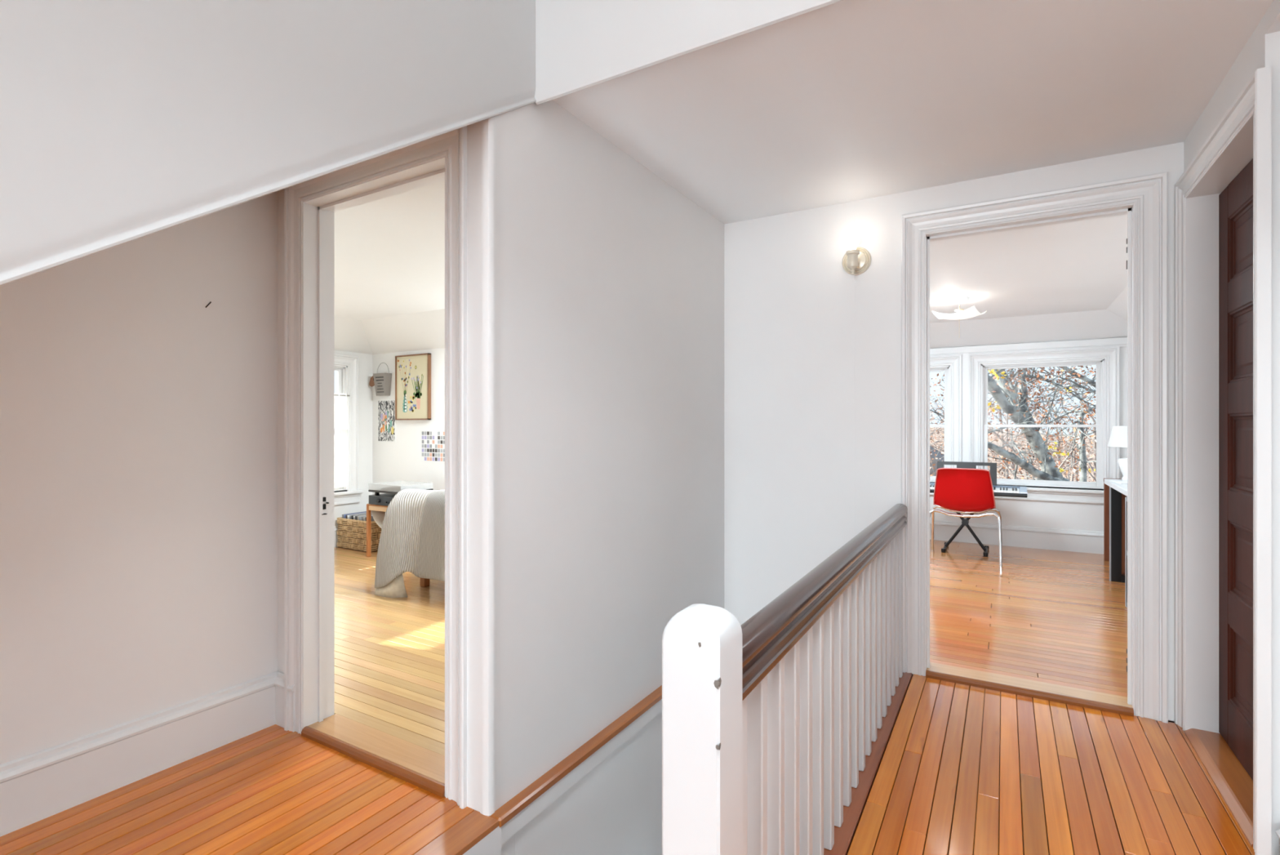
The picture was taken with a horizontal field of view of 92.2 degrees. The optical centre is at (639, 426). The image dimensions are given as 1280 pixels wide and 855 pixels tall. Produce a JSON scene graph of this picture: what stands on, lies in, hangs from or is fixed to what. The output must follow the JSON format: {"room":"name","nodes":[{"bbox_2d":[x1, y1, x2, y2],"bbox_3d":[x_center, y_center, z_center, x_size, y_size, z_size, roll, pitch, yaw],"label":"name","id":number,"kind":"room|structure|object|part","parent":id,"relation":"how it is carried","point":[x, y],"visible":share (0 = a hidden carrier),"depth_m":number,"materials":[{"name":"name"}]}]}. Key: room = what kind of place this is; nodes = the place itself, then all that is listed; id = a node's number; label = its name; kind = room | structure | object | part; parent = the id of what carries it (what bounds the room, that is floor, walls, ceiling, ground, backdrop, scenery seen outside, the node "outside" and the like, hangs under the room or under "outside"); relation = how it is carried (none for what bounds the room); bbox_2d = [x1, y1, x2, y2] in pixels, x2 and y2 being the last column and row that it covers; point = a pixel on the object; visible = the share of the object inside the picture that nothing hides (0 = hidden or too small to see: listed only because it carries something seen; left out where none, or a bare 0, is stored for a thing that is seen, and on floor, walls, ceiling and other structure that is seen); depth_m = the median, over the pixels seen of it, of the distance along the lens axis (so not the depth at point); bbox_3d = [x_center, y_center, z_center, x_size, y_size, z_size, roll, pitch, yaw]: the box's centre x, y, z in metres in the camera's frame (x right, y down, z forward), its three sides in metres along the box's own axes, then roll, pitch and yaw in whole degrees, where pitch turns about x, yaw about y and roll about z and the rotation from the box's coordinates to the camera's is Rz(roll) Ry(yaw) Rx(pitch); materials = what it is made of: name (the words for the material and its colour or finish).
{"room":"stair landing","nodes":[
{"label":"stair landing","id":0,"kind":"room"},
{"bbox_2d":[0,191,277,764],"bbox_3d":[-3.581,-0.250,-1.165,0.100,3.200,8.350,0,0,31],"label":"wall","id":1,"kind":"structure","parent":0,"point":[139,417],"depth_m":2.01,"materials":[{"name":"paint"}]},
{"bbox_2d":[0,671,294,836],"bbox_3d":[-3.478,1.053,-1.226,0.140,0.194,8.350,0,0,31],"label":"baseboard","id":2,"kind":"structure","parent":1,"relation":"attached to","point":[35,787],"depth_m":1.99,"materials":[{"name":"paint"}]},
{"bbox_2d":[0,0,724,854],"bbox_3d":[-2.115,1.430,-0.916,0.130,6.560,10.170,0,0,31],"label":"wall","id":3,"kind":"structure","parent":0,"point":[609,278],"depth_m":1.94,"materials":[{"name":"paint"}]},
{"bbox_2d":[277,188,514,854],"bbox_3d":[-2.219,-0.250,2.937,4.190,3.200,0.100,0,0,31],"label":"doorway","id":4,"kind":"structure","parent":3,"relation":"in","point":[507,847],"depth_m":2.39,"materials":[{"name":"paint"}]},
{"bbox_2d":[284,125,466,808],"bbox_3d":[-0.904,0.109,2.150,0.950,2.083,0.142,0,0,31],"label":"door frame","id":5,"kind":"structure","parent":4,"relation":"attached to","point":[310,206],"depth_m":2.30,"materials":[{"name":"paint"}]},
{"bbox_2d":[466,116,494,815],"bbox_3d":[-0.479,-0.150,1.848,0.099,2.600,0.029,0,0,31],"label":"board","id":6,"kind":"object","parent":3,"relation":"attached to","point":[480,135],"visible":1,"depth_m":1.83,"materials":[{"name":"paint"}]},
{"bbox_2d":[334,180,444,354],"bbox_3d":[-1.566,-0.830,4.033,3.960,0.240,2.450,0,0,31],"label":"ceiling","id":7,"kind":"structure","parent":0,"point":[389,251],"depth_m":3.84,"materials":[{"name":"paint"}]},
{"bbox_2d":[372,347,444,494],"bbox_3d":[-0.918,-0.250,5.130,3.960,3.200,0.100,0,0,31],"label":"wall","id":8,"kind":"structure","parent":0,"point":[399,463],"depth_m":5.82,"materials":[{"name":"paint"}]},
{"bbox_2d":[334,525,337,547],"bbox_3d":[-1.566,1.033,4.033,3.960,0.194,2.450,0,0,31],"label":"baseboard","id":9,"kind":"structure","parent":8,"relation":"attached to","point":[336,526],"depth_m":5.74,"materials":[{"name":"paint"}]},
{"bbox_2d":[334,350,372,526],"bbox_3d":[-3.323,-0.250,5.070,0.120,3.200,2.650,0,0,31],"label":"windows","id":10,"kind":"structure","parent":8,"relation":"in","point":[365,359],"depth_m":6.02,"materials":[{"name":"paint"}]},
{"bbox_2d":[334,353,363,505],"bbox_3d":[-3.029,0.029,5.499,0.150,1.412,1.147,0,0,31],"label":"window","id":11,"kind":"structure","parent":10,"relation":"attached to","point":[347,366],"depth_m":5.87,"materials":[{"name":"paint"}]},
{"bbox_3d":[-3.061,-0.271,5.518,0.025,0.578,0.843,0,0,31],"label":"sash","id":12,"kind":"part","parent":11,"relation":"part of","materials":[{"name":"glass"}]},
{"bbox_3d":[-3.049,0.021,5.511,0.104,1.227,0.907,0,0,31],"label":"frame","id":13,"kind":"part","parent":11,"relation":"part of","materials":[{"name":"paint"}]},
{"bbox_2d":[334,393,350,487],"bbox_3d":[-2.984,0.133,5.463,0.039,0.875,0.890,0,0,31],"label":"cafe curtain","id":14,"kind":"object","parent":11,"relation":"hanging from","point":[340,399],"visible":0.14,"depth_m":5.76,"materials":[{"name":"white fabric"}]},
{"bbox_2d":[368,362,391,395],"bbox_3d":[-2.526,-0.457,5.977,0.260,0.322,0.073,0,0,31],"label":"bag","id":15,"kind":"object","parent":8,"relation":"attached to","point":[381,381],"visible":1,"depth_m":5.94,"materials":[{"name":"silver metal"}]},
{"bbox_2d":[377,399,395,442],"bbox_3d":[-2.459,-0.051,5.979,0.270,0.414,0.006,0,0,31],"label":"art print","id":16,"kind":"object","parent":8,"relation":"attached to","point":[386,408],"visible":1,"depth_m":5.98,"materials":[{"name":"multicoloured paper"}]},
{"bbox_2d":[395,352,431,419],"bbox_3d":[-2.129,-0.364,5.767,0.461,0.611,0.033,0,0,31],"label":"framed picture","id":17,"kind":"object","parent":8,"relation":"attached to","point":[412,371],"visible":1,"depth_m":5.75,"materials":[{"name":"beige paper"}]},
{"bbox_2d":[421,429,444,462],"bbox_3d":[-1.865,0.184,5.630,0.400,0.300,0.003,0,0,31],"label":"grid","id":18,"kind":"object","parent":8,"relation":"attached to","point":[433,442],"visible":0.76,"depth_m":5.65,"materials":[{"name":"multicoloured paper"}]},
{"bbox_2d":[0,539,1254,854],"bbox_3d":[-1.855,1.241,1.038,6.750,0.219,13.901,0,0,31],"label":"floor","id":19,"kind":"structure","parent":0,"point":[951,768],"depth_m":2.08,"materials":[{"name":"brown wood"}]},
{"bbox_2d":[337,516,382,551],"bbox_3d":[-2.532,0.991,5.770,0.492,0.278,0.368,0,0,31],"label":"woven basket","id":20,"kind":"object","parent":19,"relation":"on","point":[352,533],"visible":0.56,"depth_m":5.59,"materials":[{"name":"wicker"}]},
{"bbox_2d":[301,713,444,797],"bbox_3d":[-0.899,1.142,2.160,0.755,0.036,0.144,0,0,31],"label":"threshold","id":21,"kind":"object","parent":19,"relation":"on","point":[420,766],"visible":0.84,"depth_m":2.14,"materials":[{"name":"brown wood"}]},
{"bbox_2d":[366,503,387,556],"bbox_3d":[-2.034,0.901,5.395,0.522,0.458,0.450,0,0,31],"label":"wooden stool","id":22,"kind":"object","parent":19,"relation":"on","point":[378,512],"visible":0.15,"depth_m":5.33,"materials":[{"name":"brown wood"}]},
{"bbox_3d":[-2.352,0.902,5.339,0.030,0.455,0.030,0,0,31],"label":"leg","id":23,"kind":"part","parent":22,"relation":"part of","materials":[{"name":"brown wood"}]},
{"bbox_3d":[-2.141,0.705,5.213,0.462,0.040,0.024,0,0,31],"label":"rail","id":24,"kind":"part","parent":22,"relation":"part of","materials":[{"name":"brown wood"}]},
{"bbox_2d":[368,493,395,506],"bbox_3d":[-2.077,0.632,5.311,0.440,0.078,0.318,0,0,31],"label":"amplifier","id":25,"kind":"object","parent":22,"relation":"on","point":[384,499],"visible":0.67,"depth_m":5.23,"materials":[{"name":"grey metal"}]},
{"bbox_2d":[368,484,433,494],"bbox_3d":[-2.067,0.542,5.327,0.420,0.100,0.340,0,0,31],"label":"turntable","id":26,"kind":"object","parent":25,"relation":"on","point":[393,490],"visible":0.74,"depth_m":5.26,"materials":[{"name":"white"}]},
{"bbox_3d":[-2.093,0.538,5.343,0.296,0.012,0.296,0,0,31],"label":"platter","id":27,"kind":"part","parent":26,"relation":"part of","materials":[{"name":"silver"}]},
{"bbox_2d":[374,488,444,597],"bbox_3d":[-0.666,0.794,4.154,2.034,0.737,1.226,0,0,31],"label":"bed","id":28,"kind":"object","parent":19,"relation":"on","point":[412,537],"visible":0.24,"depth_m":4.05,"materials":[{"name":"white fabric"}]},
{"bbox_3d":[-1.521,1.040,4.354,0.050,0.180,0.050,0,0,31],"label":"leg","id":29,"kind":"part","parent":28,"relation":"part of","materials":[{"name":"brown wood"}]},
{"bbox_2d":[462,698,662,854],"bbox_3d":[-0.076,1.259,2.409,0.042,0.182,2.170,0,0,31],"label":"fascia","id":30,"kind":"object","parent":19,"relation":"attached to","point":[491,843],"visible":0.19,"depth_m":2.03,"materials":[{"name":"paint"}]},
{"bbox_2d":[489,684,662,826],"bbox_3d":[0.024,1.163,2.575,0.046,0.030,1.782,0,0,31],"label":"nosing","id":31,"kind":"structure","parent":19,"relation":"attached to","point":[518,802],"depth_m":2.11,"materials":[{"name":"brown wood"}]},
{"bbox_2d":[662,503,907,854],"bbox_3d":[0.645,0.793,1.905,0.101,1.014,2.240,0,0,31],"label":"stair railing","id":32,"kind":"object","parent":19,"relation":"on","point":[771,721],"visible":1,"depth_m":1.29,"materials":[{"name":"paint"}]},
{"bbox_3d":[0.101,0.793,0.986,0.099,1.014,0.099,0,0,31],"label":"newel post","id":33,"kind":"part","parent":32,"relation":"part of","materials":[{"name":"paint"}]},
{"bbox_3d":[0.669,0.421,1.949,0.063,0.123,2.139,0,0,31],"label":"handrail","id":34,"kind":"part","parent":32,"relation":"part of","materials":[{"name":"brown wood"}]},
{"bbox_2d":[941,511,989,556],"bbox_3d":[2.946,0.870,5.577,0.370,0.520,0.380,0,0,31],"label":"keyboard stand","id":35,"kind":"object","parent":19,"relation":"on","point":[965,522],"visible":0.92,"depth_m":5.54,"materials":[{"name":"black metal"}]},
{"bbox_2d":[929,461,1027,497],"bbox_3d":[2.955,0.469,5.591,0.944,0.272,0.341,0,0,31],"label":"keyboard","id":36,"kind":"object","parent":35,"relation":"on","point":[998,491],"visible":0.34,"depth_m":5.58,"materials":[{"name":"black plastic"}]},
{"bbox_3d":[2.983,0.546,5.639,0.844,0.020,0.085,0,0,31],"label":"control panel","id":37,"kind":"part","parent":36,"relation":"part of","materials":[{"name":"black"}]},
{"bbox_3d":[2.944,0.553,5.572,0.944,0.036,0.290,0,0,31],"label":"panel","id":38,"kind":"part","parent":36,"relation":"part of","materials":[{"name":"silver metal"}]},
{"bbox_2d":[929,467,1003,569],"bbox_3d":[2.733,0.736,5.186,0.557,0.791,0.488,0,0,31],"label":"chair","id":39,"kind":"object","parent":19,"relation":"on","point":[958,490],"visible":0.93,"depth_m":5.03,"materials":[{"name":"red plastic"}]},
{"bbox_3d":[2.526,0.912,5.119,0.295,0.437,0.072,0,0,12],"label":"leg","id":40,"kind":"part","parent":39,"relation":"part of","materials":[{"name":"silver metal"}]},
{"bbox_3d":[2.690,0.912,5.397,0.074,0.437,0.296,0,0,-40],"label":"leg","id":41,"kind":"part","parent":39,"relation":"part of","materials":[{"name":"silver metal"}]},
{"bbox_3d":[2.775,0.912,4.972,0.072,0.437,0.295,0,0,-41],"label":"leg","id":42,"kind":"part","parent":39,"relation":"part of","materials":[{"name":"silver metal"}]},
{"bbox_3d":[2.939,0.912,5.250,0.296,0.437,0.074,0,0,11],"label":"leg","id":43,"kind":"part","parent":39,"relation":"part of","materials":[{"name":"silver metal"}]},
{"bbox_2d":[925,662,1133,716],"bbox_3d":[1.669,1.142,2.690,0.752,0.036,0.142,0,0,31],"label":"threshold","id":44,"kind":"object","parent":19,"relation":"on","point":[1103,701],"visible":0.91,"depth_m":2.65,"materials":[{"name":"brown wood"}]},
{"bbox_2d":[1103,478,1121,560],"bbox_3d":[3.969,0.785,4.920,0.372,0.690,0.490,0,0,31],"label":"panel table","id":45,"kind":"object","parent":19,"relation":"on","point":[1106,488],"visible":0.16,"depth_m":5.17,"materials":[{"name":"brown wood"}]},
{"bbox_3d":[3.937,0.800,5.189,0.040,0.659,0.040,0,0,31],"label":"leg","id":46,"kind":"part","parent":45,"relation":"part of","materials":[{"name":"brown wood"}]},
{"bbox_2d":[1104,478,1127,582],"bbox_3d":[3.384,0.766,3.965,0.467,0.727,1.470,0,0,31],"label":"console desk","id":47,"kind":"object","parent":19,"relation":"on","point":[1116,490],"visible":0.27,"depth_m":4.47,"materials":[{"name":"laminate"}]},
{"bbox_2d":[1107,426,1127,480],"bbox_3d":[3.668,0.201,4.546,0.344,0.404,0.344,0,0,31],"label":"table lamp","id":48,"kind":"object","parent":47,"relation":"on","point":[1118,436],"visible":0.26,"depth_m":4.53,"materials":[{"name":"white fabric"}]},
{"bbox_3d":[3.668,0.076,4.546,0.344,0.156,0.344,0,0,31],"label":"lamp shade","id":49,"kind":"part","parent":48,"relation":"part of","materials":[{"name":"fabric"}]},
{"bbox_2d":[1109,480,1127,484],"bbox_3d":[3.487,0.401,4.384,0.180,0.004,0.220,0,0,19],"label":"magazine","id":50,"kind":"object","parent":47,"relation":"on","point":[1117,482],"visible":0.43,"depth_m":4.38,"materials":[{"name":"white paper"}]},
{"bbox_2d":[1121,493,1126,574],"bbox_3d":[3.761,0.815,4.557,0.380,0.630,0.226,0,0,31],"label":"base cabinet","id":51,"kind":"object","parent":19,"relation":"on","point":[1123,496],"visible":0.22,"depth_m":4.54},
{"bbox_3d":[3.705,0.810,4.463,0.320,0.540,0.006,0,0,31],"label":"panel","id":52,"kind":"part","parent":51,"relation":"part of","materials":[{"name":"brown wood"}]},
{"bbox_2d":[1124,496,1127,607],"bbox_3d":[3.124,0.785,3.556,0.448,0.690,0.462,0,0,31],"label":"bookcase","id":53,"kind":"object","parent":19,"relation":"on","point":[1126,498],"visible":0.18,"depth_m":3.85,"materials":[{"name":"black"}]},
{"bbox_2d":[1183,728,1253,846],"bbox_3d":[1.908,1.144,1.968,0.117,0.032,0.730,0,0,31],"label":"threshold","id":54,"kind":"object","parent":19,"relation":"on","point":[1230,778],"visible":0.72,"depth_m":2.00,"materials":[{"name":"brown wood"}]},
{"bbox_2d":[534,0,842,104],"bbox_3d":[0.493,-1.368,1.517,1.895,0.665,0.060,0,0,31],"label":"wall","id":55,"kind":"structure","parent":0,"point":[580,44],"depth_m":1.80,"materials":[{"name":"paint"}]},
{"bbox_2d":[552,0,1273,223],"bbox_3d":[0.885,-1.150,2.195,1.910,0.100,1.560,0,0,31],"label":"ceiling","id":56,"kind":"structure","parent":0,"point":[844,100],"depth_m":2.06,"materials":[{"name":"paint"}]},
{"bbox_2d":[724,142,1183,722],"bbox_3d":[1.608,1.050,2.732,2.610,5.800,0.100,0,0,31],"label":"wall","id":57,"kind":"structure","parent":0,"point":[788,293],"depth_m":3.10,"materials":[{"name":"paint"}]},
{"bbox_2d":[853,200,854,537],"bbox_3d":[1.046,0.025,3.005,0.005,2.250,0.001,0,0,31],"label":"seam","id":58,"kind":"structure","parent":57,"relation":"attached to","point":[854,201],"depth_m":3.00,"materials":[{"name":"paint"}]},
{"bbox_2d":[842,231,871,275],"bbox_3d":[1.024,-0.821,2.947,0.136,0.203,0.124,0,0,31],"label":"wall sconce","id":59,"kind":"object","parent":57,"relation":"attached to","point":[856,260],"visible":1,"depth_m":2.93,"materials":[{"name":"beige ceramic"}]},
{"bbox_3d":[1.010,-0.874,2.922,0.068,0.096,0.068,0,0,31],"label":"bulb","id":60,"kind":"part","parent":59,"relation":"part of","materials":[{"name":"white glass"}]},
{"bbox_2d":[846,249,859,275],"bbox_3d":[1.010,-0.775,2.922,0.060,0.113,0.060,0,0,31],"label":"socket","id":61,"kind":"object","parent":59,"relation":"attached to","point":[852,255],"depth_m":2.90,"materials":[{"name":"ceramic"}]},
{"bbox_3d":[1.050,-0.804,2.990,0.136,0.136,0.022,0,0,31],"label":"plate","id":62,"kind":"part","parent":59,"relation":"part of","materials":[{"name":"silver metal"}]},
{"bbox_2d":[901,171,1168,723],"bbox_3d":[1.668,0.082,2.689,0.962,2.137,0.146,0,0,31],"label":"door frame","id":63,"kind":"structure","parent":57,"relation":"in","point":[1144,198],"depth_m":2.49,"materials":[{"name":"paint"}]},
{"bbox_2d":[929,213,1127,348],"bbox_3d":[2.420,-0.873,4.378,2.554,0.195,3.560,0,0,31],"label":"ceiling","id":64,"kind":"structure","parent":0,"point":[1068,281],"depth_m":4.17,"materials":[{"name":"paint"}]},
{"bbox_2d":[932,296,986,319],"bbox_3d":[2.426,-0.820,4.676,0.296,0.300,0.296,0,0,45],"label":"ceiling lamp","id":65,"kind":"object","parent":64,"relation":"attached to","point":[971,312],"visible":1,"depth_m":4.62,"materials":[{"name":"glass"}]},
{"bbox_3d":[2.426,-0.846,4.676,0.296,0.063,0.296,0,0,-45],"label":"lamp shade","id":66,"kind":"part","parent":65,"relation":"part of","materials":[{"name":"white glass"}]},
{"bbox_2d":[955,308,964,312],"bbox_3d":[2.426,-0.869,4.676,0.064,0.033,0.064,0,0,31],"label":"socket","id":67,"kind":"object","parent":65,"relation":"attached to","point":[960,309],"depth_m":4.65,"materials":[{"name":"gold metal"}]},
{"bbox_2d":[929,337,1127,531],"bbox_3d":[3.329,-0.250,5.978,2.850,3.200,0.160,0,0,31],"label":"wall","id":68,"kind":"structure","parent":0,"point":[1014,512],"depth_m":5.69,"materials":[{"name":"paint"}]},
{"bbox_2d":[929,354,961,494],"bbox_3d":[2.706,-0.007,6.305,1.124,1.385,0.150,0,0,31],"label":"window","id":69,"kind":"structure","parent":68,"relation":"attached to","point":[951,365],"depth_m":6.05,"materials":[{"name":"paint"}]},
{"bbox_3d":[2.725,-0.286,6.338,0.820,0.593,0.025,0,0,31],"label":"sash","id":70,"kind":"part","parent":69,"relation":"part of","materials":[{"name":"glass"}]},
{"bbox_3d":[2.711,0.264,6.315,0.820,0.559,0.024,0,0,31],"label":"sash","id":71,"kind":"part","parent":69,"relation":"part of","materials":[{"name":"paint"}]},
{"bbox_3d":[2.717,-0.015,6.325,0.884,1.200,0.104,0,0,31],"label":"frame","id":72,"kind":"part","parent":69,"relation":"part of","materials":[{"name":"paint"}]},
{"bbox_2d":[929,520,1103,554],"bbox_3d":[3.319,1.033,5.898,2.554,0.194,0.027,0,0,31],"label":"baseboard","id":73,"kind":"structure","parent":68,"relation":"attached to","point":[1055,539],"depth_m":5.73,"materials":[{"name":"paint"}]},
{"bbox_2d":[968,346,1119,503],"bbox_3d":[3.711,-0.007,5.711,1.234,1.385,0.150,0,0,31],"label":"window","id":74,"kind":"structure","parent":68,"relation":"attached to","point":[1107,370],"depth_m":5.60,"materials":[{"name":"paint"}]},
{"bbox_3d":[3.731,-0.286,5.744,0.930,0.593,0.025,0,0,31],"label":"sash","id":75,"kind":"part","parent":74,"relation":"part of","materials":[{"name":"glass"}]},
{"bbox_3d":[3.717,0.264,5.721,0.930,0.559,0.024,0,0,31],"label":"sash","id":76,"kind":"part","parent":74,"relation":"part of","materials":[{"name":"paint"}]},
{"bbox_3d":[3.723,-0.015,5.731,0.994,1.200,0.104,0,0,31],"label":"frame","id":77,"kind":"part","parent":74,"relation":"part of","materials":[{"name":"paint"}]},
{"bbox_2d":[1183,0,1279,854],"bbox_3d":[-0.419,-0.250,-2.006,0.120,3.200,10.120,0,0,31],"label":"wall","id":78,"kind":"structure","parent":0,"point":[1262,49],"depth_m":1.63,"materials":[{"name":"paint"}]},
{"bbox_2d":[1174,65,1271,854],"bbox_3d":[1.911,0.105,1.966,0.150,2.089,0.898,0,0,31],"label":"door frame","id":79,"kind":"structure","parent":78,"relation":"in","point":[1223,198],"depth_m":2.17,"materials":[{"name":"paint"}]},
{"bbox_3d":[1.956,0.137,1.940,0.035,1.974,0.726,0,0,31],"label":"frame","id":80,"kind":"part","parent":79,"relation":"part of","materials":[{"name":"brown wood"}]},
{"bbox_3d":[1.948,-0.620,1.945,0.013,0.230,0.516,0,0,31],"label":"panel","id":81,"kind":"part","parent":79,"relation":"part of","materials":[{"name":"brown wood"}]},
{"bbox_3d":[1.948,-0.275,1.945,0.013,0.250,0.516,0,0,31],"label":"panel","id":82,"kind":"part","parent":79,"relation":"part of","materials":[{"name":"brown wood"}]},
{"bbox_3d":[1.948,0.090,1.945,0.013,0.270,0.516,0,0,31],"label":"panel","id":83,"kind":"part","parent":79,"relation":"part of","materials":[{"name":"brown wood"}]},
{"bbox_3d":[1.948,0.458,1.945,0.013,0.255,0.516,0,0,31],"label":"panel","id":84,"kind":"part","parent":79,"relation":"part of","materials":[{"name":"brown wood"}]},
{"bbox_3d":[1.948,0.830,1.945,0.013,0.270,0.516,0,0,31],"label":"panel","id":85,"kind":"part","parent":79,"relation":"part of","materials":[{"name":"brown wood"}]},
{"bbox_2d":[1275,829,1279,854],"bbox_3d":[-0.681,1.092,-2.374,0.027,0.116,9.220,0,0,31],"label":"baseboard","id":86,"kind":"structure","parent":78,"relation":"attached to","point":[1277,832],"depth_m":1.59,"materials":[{"name":"paint"}]},
{"label":"outside","id":87,"kind":"structure","parent":0,"visible":0},
{"bbox_2d":[929,426,1093,481],"bbox_3d":[27.979,4.517,47.352,170.000,9.052,170.000,0,0,31],"label":"ground","id":88,"kind":"structure","parent":87,"point":[940,443],"depth_m":84.74,"materials":[{"name":"plant"}]},
{"bbox_2d":[929,445,944,475],"bbox_3d":[12.635,4.401,27.380,4.100,7.000,4.600,0,0,31],"label":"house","id":89,"kind":"structure","parent":88,"relation":"on","point":[939,455],"depth_m":25.57,"materials":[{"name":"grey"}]},
{"bbox_2d":[929,392,944,447],"bbox_3d":[24.586,0.721,49.763,5.822,9.257,5.276,0,0,-31],"label":"tree","id":90,"kind":"object","parent":88,"relation":"on","point":[930,393],"visible":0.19,"depth_m":50.02,"materials":[{"name":"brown plant"}]},
{"bbox_2d":[930,410,944,448],"bbox_3d":[12.862,3.066,31.571,6.332,9.042,5.139,0,0,5],"label":"tree","id":91,"kind":"object","parent":88,"relation":"on","point":[937,411],"visible":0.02,"depth_m":30.03,"materials":[{"name":"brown plant"}]},
{"bbox_2d":[929,383,1013,478],"bbox_3d":[9.017,3.120,19.508,5.423,9.411,7.697,0,0,31],"label":"tree","id":92,"kind":"object","parent":88,"relation":"on","point":[933,473],"visible":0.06,"depth_m":17.73,"materials":[{"name":"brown plant"}]},
{"bbox_2d":[929,397,1013,452],"bbox_3d":[22.703,1.152,43.612,6.417,10.168,6.715,0,0,-13],"label":"tree","id":93,"kind":"object","parent":88,"relation":"on","point":[944,397],"visible":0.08,"depth_m":42.90,"materials":[{"name":"brown plant"}]},
{"bbox_2d":[929,413,1020,475],"bbox_3d":[10.786,3.529,23.116,6.887,8.613,7.743,0,0,-28],"label":"tree","id":94,"kind":"object","parent":88,"relation":"on","point":[944,413],"visible":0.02,"depth_m":22.52,"materials":[{"name":"plant"}]},
{"bbox_2d":[929,391,1022,477],"bbox_3d":[20.172,2.345,36.493,5.166,9.524,5.302,0,0,-36],"label":"tree","id":95,"kind":"object","parent":88,"relation":"on","point":[943,392],"visible":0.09,"depth_m":36.80,"materials":[{"name":"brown plant"}]},
{"bbox_2d":[929,390,1076,476],"bbox_3d":[15.154,2.598,28.390,7.298,10.358,8.598,0,0,-21],"label":"tree","id":96,"kind":"object","parent":88,"relation":"on","point":[933,390],"visible":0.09,"depth_m":27.88,"materials":[{"name":"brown plant"}]},
{"bbox_2d":[929,364,1096,480],"bbox_3d":[5.641,2.808,9.489,5.429,10.702,3.982,0,0,-40],"label":"maple tree","id":97,"kind":"object","parent":88,"relation":"on","point":[1012,402],"visible":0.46,"depth_m":9.30,"materials":[{"name":"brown plant"}]},
{"bbox_2d":[932,365,1096,479],"bbox_3d":[10.659,2.374,16.397,6.094,11.022,7.019,0,0,31],"label":"tree","id":98,"kind":"object","parent":88,"relation":"on","point":[1012,473],"visible":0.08,"depth_m":15.89,"materials":[{"name":"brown plant"}]},
{"bbox_2d":[987,369,1071,476],"bbox_3d":[27.786,0.458,46.917,8.148,10.538,6.880,0,0,-31],"label":"tree","id":99,"kind":"object","parent":88,"relation":"on","point":[1002,444],"visible":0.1,"depth_m":46.54,"materials":[{"name":"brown plant"}]},
{"bbox_2d":[987,374,1072,478],"bbox_3d":[25.484,0.875,41.092,6.222,11.254,6.832,0,0,-37],"label":"tree","id":100,"kind":"object","parent":88,"relation":"on","point":[1006,415],"visible":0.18,"depth_m":40.84,"materials":[{"name":"plant"}]},
{"bbox_2d":[987,372,1078,479],"bbox_3d":[21.261,1.576,33.639,5.010,11.770,6.301,0,0,31],"label":"tree","id":101,"kind":"object","parent":88,"relation":"on","point":[1027,372],"visible":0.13,"depth_m":33.07,"materials":[{"name":"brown plant"}]},
{"bbox_2d":[987,375,1092,479],"bbox_3d":[13.337,3.147,21.844,7.054,9.443,5.540,0,0,-16],"label":"tree","id":102,"kind":"object","parent":88,"relation":"on","point":[1001,465],"visible":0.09,"depth_m":20.77,"materials":[{"name":"brown plant"}]},
{"bbox_2d":[987,365,1096,481],"bbox_3d":[8.489,2.902,11.993,4.830,10.496,5.513,0,0,-7],"label":"slim tree","id":103,"kind":"object","parent":88,"relation":"on","point":[1081,437],"visible":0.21,"depth_m":11.95,"materials":[{"name":"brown plant"}]},
{"bbox_2d":[987,365,1096,482],"bbox_3d":[14.118,2.732,20.755,7.686,10.318,7.128,0,0,31],"label":"tree","id":104,"kind":"object","parent":88,"relation":"on","point":[1086,407],"visible":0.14,"depth_m":20.58,"materials":[{"name":"brown plant"}]},
{"bbox_2d":[992,397,1094,480],"bbox_3d":[17.979,2.880,26.546,5.645,9.968,5.641,0,0,10],"label":"tree","id":105,"kind":"object","parent":88,"relation":"on","point":[1033,463],"visible":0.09,"depth_m":27.22,"materials":[{"name":"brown plant"}]},
{"bbox_2d":[1019,395,1093,481],"bbox_3d":[27.843,2.071,39.748,5.873,9.368,5.554,0,0,-29],"label":"tree","id":106,"kind":"object","parent":88,"relation":"on","point":[1077,473],"visible":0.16,"depth_m":39.29,"materials":[{"name":"brown plant"}]},
{"bbox_2d":[1027,380,1093,479],"bbox_3d":[30.262,1.181,45.452,6.577,9.623,6.347,0,0,-8],"label":"tree","id":107,"kind":"object","parent":88,"relation":"on","point":[1029,380],"visible":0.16,"depth_m":44.62,"materials":[{"name":"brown plant"}]},
{"bbox_2d":[1035,396,1096,481],"bbox_3d":[24.007,2.791,32.321,5.711,9.623,7.003,0,0,31],"label":"tree","id":108,"kind":"object","parent":88,"relation":"on","point":[1060,397],"visible":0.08,"depth_m":33.24,"materials":[{"name":"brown plant"}]}
]}

